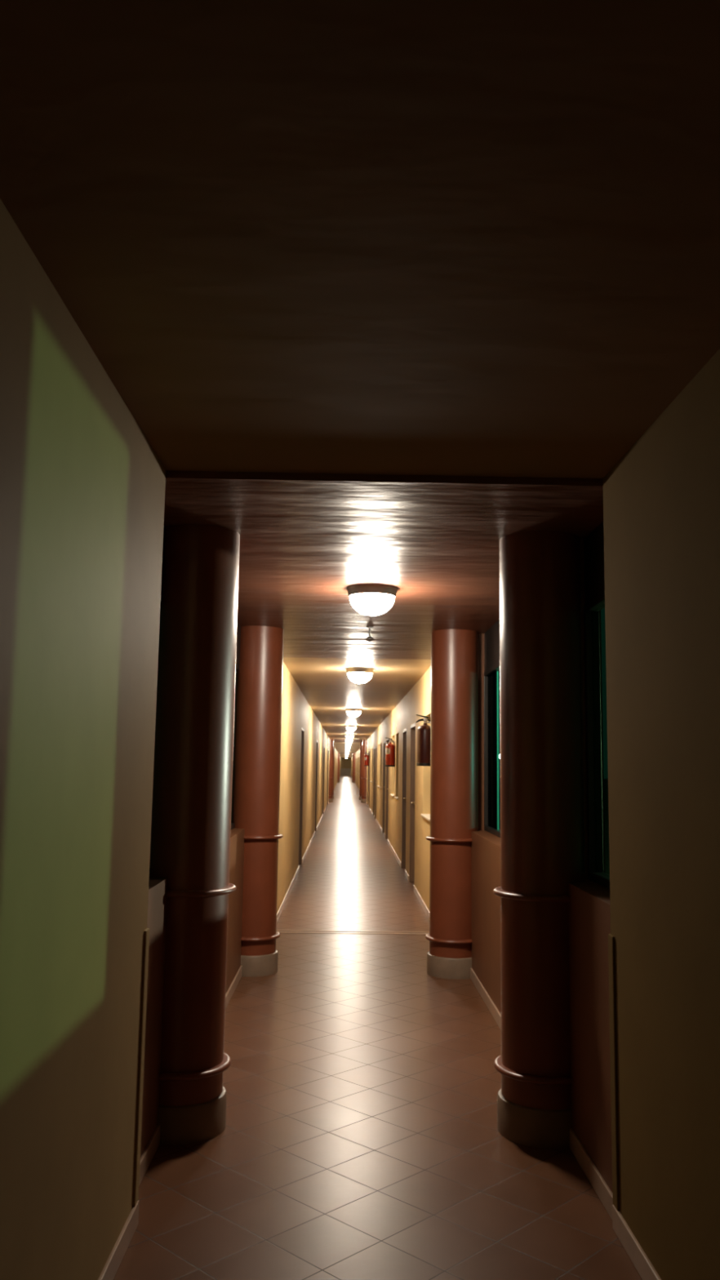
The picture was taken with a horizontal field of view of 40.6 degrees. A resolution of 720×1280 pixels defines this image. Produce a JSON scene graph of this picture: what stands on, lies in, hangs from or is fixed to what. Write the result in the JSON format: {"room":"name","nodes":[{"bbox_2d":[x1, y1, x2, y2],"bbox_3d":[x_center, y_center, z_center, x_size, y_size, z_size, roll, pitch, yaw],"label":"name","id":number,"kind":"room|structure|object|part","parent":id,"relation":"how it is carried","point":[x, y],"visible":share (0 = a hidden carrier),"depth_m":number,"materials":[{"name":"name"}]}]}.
{"room":"hallway","nodes":[
{"label":"hallway","id":0,"kind":"room"},
{"bbox_2d":[0,198,165,1279],"bbox_3d":[-0.736,-0.460,-5.291,0.300,2.542,17.410,1,-7,-1],"label":"wall","id":1,"kind":"structure","parent":0,"point":[82,486],"depth_m":2.32,"materials":[{"name":"beige paint"}]},
{"bbox_2d":[97,1200,139,1279],"bbox_3d":[-0.599,0.766,-5.446,0.012,0.075,17.410,1,-7,-1],"label":"baseboard","id":2,"kind":"structure","parent":1,"relation":"attached to","point":[110,1268],"depth_m":2.94,"materials":[{"name":"wood"}]},
{"bbox_2d":[132,928,149,1207],"bbox_3d":[-0.735,1.442,3.221,0.028,0.940,0.058,1,-7,-1],"label":"trim","id":3,"kind":"structure","parent":1,"relation":"attached to","point":[146,933],"depth_m":3.21,"materials":[{"name":"beige paint"}]},
{"bbox_2d":[140,827,244,1157],"bbox_3d":[-0.925,1.771,6.162,0.190,1.030,5.880,1,-7,-1],"label":"wall","id":4,"kind":"structure","parent":0,"point":[157,886],"depth_m":3.83,"materials":[{"name":"orange paint"}]},
{"bbox_2d":[149,593,162,875],"bbox_3d":[-0.886,0.349,3.799,0.060,1.190,0.830,1,-7,-1],"label":"window","id":5,"kind":"structure","parent":4,"relation":"in","point":[161,593],"depth_m":4.05,"materials":[{"name":"glass"}]},
{"bbox_2d":[138,965,242,1186],"bbox_3d":[-0.831,2.247,6.107,0.012,0.075,5.870,1,-7,-1],"label":"baseboard","id":6,"kind":"structure","parent":4,"relation":"attached to","point":[153,1144],"depth_m":3.74,"materials":[{"name":"wood"}]},
{"bbox_2d":[231,662,239,829],"bbox_3d":[-0.917,0.618,5.891,0.060,1.190,2.890,1,-7,-1],"label":"window","id":7,"kind":"structure","parent":4,"relation":"in","point":[237,664],"depth_m":7.08,"materials":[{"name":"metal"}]},
{"bbox_2d":[160,525,240,665],"bbox_3d":[-0.938,-0.067,6.397,0.110,0.295,5.880,1,-7,-1],"label":"wall","id":8,"kind":"structure","parent":0,"point":[238,628],"depth_m":7.07,"materials":[{"name":"brown paint"}]},
{"bbox_2d":[276,662,329,912],"bbox_3d":[-1.152,3.293,23.850,0.300,2.515,29.600,1,-7,-1],"label":"wall","id":9,"kind":"structure","parent":0,"point":[296,712],"depth_m":12.67,"materials":[{"name":"beige paint"}]},
{"bbox_2d":[298,726,304,864],"bbox_3d":[-0.916,2.314,14.325,0.110,2.035,0.950,1,-7,-1],"label":"door","id":10,"kind":"structure","parent":9,"relation":"in","point":[302,728],"depth_m":14.74,"materials":[{"name":"brown wood"}]},
{"bbox_2d":[276,800,328,922],"bbox_3d":[-1.014,4.505,23.697,0.012,0.075,29.600,1,-7,-1],"label":"baseboard","id":11,"kind":"structure","parent":9,"relation":"attached to","point":[281,908],"depth_m":12.38,"materials":[{"name":"wood"}]},
{"bbox_2d":[315,740,317,831],"bbox_3d":[-1.028,3.255,21.664,0.110,2.035,0.950,1,-7,-1],"label":"door","id":12,"kind":"structure","parent":9,"relation":"in","point":[317,740],"depth_m":22.07,"materials":[{"name":"brown wood"}]},
{"bbox_2d":[322,746,324,813],"bbox_3d":[-1.139,4.197,29.003,0.110,2.035,0.950,1,-7,-1],"label":"door","id":13,"kind":"structure","parent":9,"relation":"in","point":[324,747],"depth_m":29.42,"materials":[{"name":"brown wood"}]},
{"bbox_2d":[327,750,328,800],"bbox_3d":[-1.251,5.138,36.342,0.110,2.035,0.950,1,-7,-1],"label":"door","id":14,"kind":"structure","parent":9,"relation":"in","point":[328,750],"depth_m":36.72,"materials":[{"name":"brown wood"}]},
{"bbox_2d":[333,747,337,788],"bbox_3d":[-1.743,8.278,62.707,0.300,2.515,37.000,1,-7,-1],"label":"wall","id":15,"kind":"structure","parent":0,"point":[335,754],"depth_m":65.86,"materials":[{"name":"beige paint"}]},
{"bbox_2d":[340,757,351,768],"bbox_3d":[-1.996,17.998,138.370,2.095,2.515,0.200,1,-7,-1],"label":"wall","id":16,"kind":"structure","parent":0,"point":[344,762],"depth_m":138.33,"materials":[{"name":"beige paint"}]},
{"bbox_2d":[340,768,351,775],"bbox_3d":[-2.005,18.734,138.160,1.495,1.000,0.030,1,-7,-1],"label":"trim","id":17,"kind":"structure","parent":16,"relation":"attached to","point":[344,771],"depth_m":138.16,"materials":[{"name":"paint"}]},
{"bbox_2d":[339,753,352,757],"bbox_3d":[-1.583,13.310,112.762,2.095,0.268,51.800,1,-7,-1],"label":"ceiling","id":18,"kind":"structure","parent":0,"point":[342,755],"depth_m":106.41,"materials":[{"name":"beige paint"}]},
{"bbox_2d":[334,742,359,752],"bbox_3d":[-0.825,6.912,62.896,2.095,0.268,37.000,1,-7,-1],"label":"ceiling","id":19,"kind":"structure","parent":0,"point":[340,747],"depth_m":56.60,"materials":[{"name":"beige paint"}]},
{"bbox_2d":[351,756,352,777],"bbox_3d":[-0.707,14.704,112.596,0.300,2.515,51.800,1,-7,-1],"label":"wall","id":20,"kind":"structure","parent":0,"point":[352,757],"depth_m":120.98,"materials":[{"name":"beige paint"}]},
{"bbox_2d":[355,748,359,788],"bbox_3d":[0.052,8.307,62.731,0.300,2.515,37.000,1,-7,-1],"label":"wall","id":21,"kind":"structure","parent":0,"point":[357,753],"depth_m":66.35,"materials":[{"name":"beige paint"}]},
{"bbox_2d":[0,0,719,742],"bbox_3d":[-0.115,0.820,15.406,2.400,0.268,58.770,1,-7,-1],"label":"ceiling","id":22,"kind":"structure","parent":0,"point":[433,237],"depth_m":2.02,"materials":[{"name":"brown paint"}]},
{"bbox_2d":[345,738,352,742],"bbox_3d":[-0.424,3.951,38.095,0.296,0.169,0.296,1,-7,-1],"label":"ceiling lamp","id":23,"kind":"object","parent":22,"relation":"attached to","point":[348,740],"visible":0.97,"depth_m":37.99,"materials":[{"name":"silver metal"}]},
{"bbox_2d":[345,733,354,739],"bbox_3d":[-0.337,3.213,32.343,0.296,0.169,0.296,1,-7,-1],"label":"ceiling lamp","id":24,"kind":"object","parent":22,"relation":"attached to","point":[349,736],"visible":1,"depth_m":32.24,"materials":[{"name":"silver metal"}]},
{"bbox_3d":[-0.337,3.228,32.341,0.262,0.118,0.262,1,-7,-1],"label":"lamp shade","id":25,"kind":"part","parent":24,"relation":"part of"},
{"bbox_2d":[345,724,356,731],"bbox_3d":[-0.225,2.272,25.004,0.296,0.169,0.296,1,-7,-1],"label":"ceiling lamp","id":26,"kind":"object","parent":22,"relation":"attached to","point":[349,727],"visible":1,"depth_m":24.90,"materials":[{"name":"white glass"}]},
{"bbox_3d":[-0.225,2.286,25.002,0.262,0.118,0.262,1,-7,-1],"label":"lamp shade","id":27,"kind":"part","parent":26,"relation":"part of","materials":[{"name":"white glass"}]},
{"bbox_2d":[346,707,361,717],"bbox_3d":[-0.113,1.330,17.665,0.296,0.169,0.296,1,-7,-1],"label":"ceiling lamp","id":28,"kind":"object","parent":22,"relation":"attached to","point":[353,713],"visible":1,"depth_m":17.57,"materials":[{"name":"white glass"}]},
{"bbox_3d":[-0.113,1.345,17.663,0.262,0.118,0.262,1,-7,-1],"label":"lamp shade","id":29,"kind":"part","parent":28,"relation":"part of","materials":[{"name":"white glass"}]},
{"bbox_2d":[346,666,373,684],"bbox_3d":[-0.002,0.389,10.326,0.296,0.169,0.296,1,-7,-1],"label":"ceiling lamp","id":30,"kind":"object","parent":22,"relation":"attached to","point":[359,675],"visible":1,"depth_m":10.23,"materials":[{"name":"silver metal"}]},
{"bbox_3d":[-0.002,0.403,10.324,0.262,0.118,0.262,1,-7,-1],"label":"lamp shade","id":31,"kind":"part","parent":30,"relation":"part of","materials":[{"name":"white glass"}]},
{"bbox_2d":[364,626,373,641],"bbox_3d":[0.072,-0.042,7.186,0.068,0.114,0.068,1,-7,-1],"label":"sprinkler","id":32,"kind":"object","parent":22,"relation":"attached to","point":[369,638],"visible":1,"depth_m":7.17,"materials":[{"name":"grey metal"}]},
{"bbox_2d":[346,583,397,617],"bbox_3d":[0.070,-0.214,5.625,0.296,0.169,0.296,1,-7,-1],"label":"ceiling lamp","id":33,"kind":"object","parent":22,"relation":"attached to","point":[368,599],"visible":1,"depth_m":5.53,"materials":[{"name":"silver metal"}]},
{"bbox_3d":[0.070,-0.200,5.623,0.262,0.118,0.262,1,-7,-1],"label":"lamp shade","id":34,"kind":"part","parent":33,"relation":"part of","materials":[{"name":"white glass"}]},
{"bbox_2d":[113,775,642,1279],"bbox_3d":[-0.871,9.582,62.105,2.400,0.200,153.650,1,-7,-1],"label":"floor","id":35,"kind":"structure","parent":0,"point":[361,1139],"depth_m":3.89,"materials":[{"name":"tile"}]},
{"bbox_2d":[149,524,239,1145],"bbox_3d":[-0.735,0.773,4.195,0.420,2.515,0.420,1,-7,-1],"label":"column","id":36,"kind":"structure","parent":35,"relation":"on","point":[192,802],"depth_m":4.06,"materials":[{"name":"red paint"}]},
{"bbox_2d":[231,626,284,977],"bbox_3d":[-0.777,1.165,7.250,0.420,2.515,0.420,1,-7,-1],"label":"column","id":37,"kind":"structure","parent":35,"relation":"on","point":[256,760],"depth_m":7.12,"materials":[{"name":"red paint"}]},
{"bbox_2d":[328,739,333,802],"bbox_3d":[-1.270,5.287,39.383,0.420,2.515,0.420,1,-7,-1],"label":"column","id":38,"kind":"structure","parent":35,"relation":"on","point":[331,741],"depth_m":39.26,"materials":[{"name":"red paint"}]},
{"bbox_2d":[332,741,334,799],"bbox_3d":[-1.312,5.679,42.437,0.420,2.515,0.420,1,-7,-1],"label":"column","id":39,"kind":"structure","parent":35,"relation":"on","point":[334,741],"depth_m":42.36,"materials":[{"name":"red paint"}]},
{"bbox_2d":[337,752,339,782],"bbox_3d":[-1.917,10.743,81.909,0.420,2.515,0.420,1,-7,-1],"label":"column","id":40,"kind":"structure","parent":35,"relation":"on","point":[338,766],"depth_m":81.78,"materials":[{"name":"red paint"}]},
{"bbox_2d":[351,753,353,782],"bbox_3d":[-0.479,11.159,84.983,0.420,2.515,0.420,1,-7,-1],"label":"column","id":41,"kind":"structure","parent":35,"relation":"on","point":[353,753],"depth_m":84.87,"materials":[{"name":"red paint"}]},
{"bbox_2d":[275,929,429,934],"bbox_3d":[-0.046,2.640,8.793,1.495,0.004,0.135,1,-7,-1],"label":"trim","id":42,"kind":"structure","parent":35,"relation":"on","point":[296,931],"depth_m":8.76,"materials":[{"name":"metal"}]},
{"bbox_2d":[352,752,355,782],"bbox_3d":[-0.394,10.768,81.929,0.420,2.515,0.420,1,-7,-1],"label":"column","id":43,"kind":"structure","parent":35,"relation":"on","point":[354,753],"depth_m":81.80,"materials":[{"name":"red paint"}]},
{"bbox_2d":[358,742,362,799],"bbox_3d":[0.168,5.703,42.457,0.420,2.515,0.420,1,-7,-1],"label":"column","id":44,"kind":"structure","parent":35,"relation":"on","point":[361,743],"depth_m":42.35,"materials":[{"name":"red paint"}]},
{"bbox_2d":[360,739,367,802],"bbox_3d":[0.253,5.312,39.403,0.420,2.515,0.420,1,-7,-1],"label":"column","id":45,"kind":"structure","parent":35,"relation":"on","point":[363,778],"depth_m":39.25,"materials":[{"name":"red paint"}]},
{"bbox_2d":[425,629,478,979],"bbox_3d":[0.703,1.189,7.269,0.420,2.515,0.420,1,-7,-1],"label":"column","id":46,"kind":"structure","parent":35,"relation":"on","point":[454,739],"depth_m":7.13,"materials":[{"name":"red paint"}]},
{"bbox_2d":[493,530,584,1149],"bbox_3d":[0.788,0.798,4.215,0.420,2.515,0.420,1,-7,-1],"label":"column","id":47,"kind":"structure","parent":35,"relation":"on","point":[542,828],"depth_m":4.08,"materials":[{"name":"red paint"}]},
{"bbox_2d":[366,666,431,910],"bbox_3d":[0.643,3.322,23.874,0.300,2.515,29.600,1,-7,-1],"label":"wall","id":48,"kind":"structure","parent":0,"point":[417,700],"depth_m":13.55,"materials":[{"name":"beige paint"}]},
{"bbox_2d":[364,751,368,765],"bbox_3d":[0.240,4.325,35.355,0.180,0.501,0.186,1,-7,-1],"label":"fire extinguisher","id":49,"kind":"object","parent":48,"relation":"attached to","point":[366,757],"visible":1,"depth_m":35.28,"materials":[{"name":"red metal"}]},
{"bbox_2d":[367,751,368,805],"bbox_3d":[0.358,5.131,36.095,0.110,2.035,0.910,1,-7,-1],"label":"door","id":50,"kind":"structure","parent":48,"relation":"in","point":[368,751],"depth_m":36.42,"materials":[{"name":"brown wood"}]},
{"bbox_2d":[368,750,369,799],"bbox_3d":[0.384,4.910,34.374,0.110,2.035,0.940,1,-7,-1],"label":"door","id":51,"kind":"structure","parent":48,"relation":"in","point":[369,750],"depth_m":34.81,"materials":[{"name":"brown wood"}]},
{"bbox_2d":[373,746,374,816],"bbox_3d":[0.470,4.189,28.756,0.110,2.035,0.910,1,-7,-1],"label":"door","id":52,"kind":"structure","parent":48,"relation":"in","point":[374,747],"depth_m":29.14,"materials":[{"name":"brown wood"}]},
{"bbox_2d":[374,746,377,818],"bbox_3d":[0.496,3.968,27.035,0.110,2.035,0.940,1,-7,-1],"label":"door","id":53,"kind":"structure","parent":48,"relation":"in","point":[375,746],"depth_m":27.43,"materials":[{"name":"brown wood"}]},
{"bbox_2d":[382,741,385,833],"bbox_3d":[0.581,3.248,21.417,0.110,2.035,0.910,1,-7,-1],"label":"door","id":54,"kind":"structure","parent":48,"relation":"in","point":[384,741],"depth_m":21.81,"materials":[{"name":"brown wood"}]},
{"bbox_2d":[386,738,388,839],"bbox_3d":[0.607,3.027,19.696,0.110,2.035,0.940,1,-7,-1],"label":"door","id":55,"kind":"structure","parent":48,"relation":"in","point":[387,771],"depth_m":20.09,"materials":[{"name":"brown wood"}]},
{"bbox_2d":[385,737,395,766],"bbox_3d":[0.521,1.948,16.910,0.180,0.501,0.186,1,-7,-1],"label":"fire extinguisher","id":56,"kind":"object","parent":48,"relation":"attached to","point":[390,748],"visible":1,"depth_m":16.84,"materials":[{"name":"red metal"}]},
{"bbox_2d":[365,801,429,919],"bbox_3d":[0.469,4.529,23.716,0.012,0.075,29.600,1,-7,-1],"label":"baseboard","id":57,"kind":"structure","parent":48,"relation":"attached to","point":[425,908],"depth_m":12.98,"materials":[{"name":"wood"}]},
{"bbox_2d":[401,728,406,869],"bbox_3d":[0.693,2.306,14.078,0.110,2.035,0.910,1,-7,-1],"label":"door","id":58,"kind":"structure","parent":48,"relation":"in","point":[404,735],"depth_m":14.47,"materials":[{"name":"brown wood"}]},
{"bbox_2d":[408,722,415,884],"bbox_3d":[0.719,2.085,12.357,0.110,2.035,0.940,1,-7,-1],"label":"door","id":59,"kind":"structure","parent":48,"relation":"in","point":[412,764],"depth_m":12.76,"materials":[{"name":"brown wood"}]},
{"bbox_2d":[415,714,431,765],"bbox_3d":[0.633,0.982,9.534,0.180,0.501,0.186,1,-7,-1],"label":"fire extinguisher","id":60,"kind":"object","parent":48,"relation":"attached to","point":[424,731],"visible":0.73,"depth_m":9.45,"materials":[{"name":"red metal"}]},
{"bbox_2d":[420,813,430,821],"bbox_3d":[0.793,1.327,10.177,0.225,1.125,1.140,1,-7,-1],"label":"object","id":61,"kind":"structure","parent":48,"relation":"in","point":[427,816],"depth_m":10.23,"materials":[{"name":"white ceramic"}]},
{"bbox_2d":[478,633,484,830],"bbox_3d":[0.933,0.808,8.315,0.130,1.485,1.910,1,-7,-1],"label":"wall","id":62,"kind":"structure","parent":0,"point":[481,636],"depth_m":7.37,"materials":[{"name":"orange paint"}]},
{"bbox_2d":[484,521,604,671],"bbox_3d":[1.002,-0.035,6.422,0.070,0.295,5.880,1,-7,-1],"label":"wall","id":63,"kind":"structure","parent":0,"point":[593,544],"depth_m":4.23,"materials":[{"name":"brown paint"}]},
{"bbox_2d":[471,348,719,1279],"bbox_3d":[1.098,-0.055,-2.351,0.300,2.542,23.290,1,-7,-1],"label":"wall","id":64,"kind":"structure","parent":0,"point":[661,499],"depth_m":2.83,"materials":[{"name":"beige paint"}]},
{"bbox_2d":[484,662,500,837],"bbox_3d":[0.987,0.649,5.916,0.060,1.190,2.890,1,-7,-1],"label":"window","id":65,"kind":"structure","parent":64,"relation":"in","point":[491,674],"depth_m":7.12,"materials":[{"name":"glass"}]},
{"bbox_3d":[0.969,0.800,7.096,0.008,1.120,0.450,1,-7,-1],"label":"pane","id":66,"kind":"part","parent":65,"relation":"part of","materials":[{"name":"black glass"}]},
{"bbox_2d":[470,967,661,1279],"bbox_3d":[0.931,1.166,-2.510,0.026,0.075,23.290,1,-7,-1],"label":"baseboard","id":67,"kind":"structure","parent":64,"relation":"attached to","point":[593,1175],"depth_m":3.34,"materials":[{"name":"wood"}]},
{"bbox_2d":[583,591,609,888],"bbox_3d":[1.019,0.380,3.824,0.060,1.190,0.830,1,-7,-1],"label":"window","id":68,"kind":"structure","parent":64,"relation":"in","point":[596,874],"depth_m":4.20,"materials":[{"name":"brown metal"}]},
{"bbox_2d":[608,933,619,1211],"bbox_3d":[0.856,1.468,3.242,0.028,0.940,0.058,1,-7,-1],"label":"trim","id":69,"kind":"structure","parent":64,"relation":"attached to","point":[611,955],"depth_m":3.23,"materials":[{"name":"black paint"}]},
{"label":"outside","id":70,"kind":"structure","parent":0,"visible":0},
{"bbox_2d":[498,777,609,875],"bbox_3d":[44.559,11.354,69.803,88.700,0.180,180.000,1,-7,-1],"label":"ground","id":71,"kind":"structure","parent":70,"point":[606,780],"depth_m":30.52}
]}

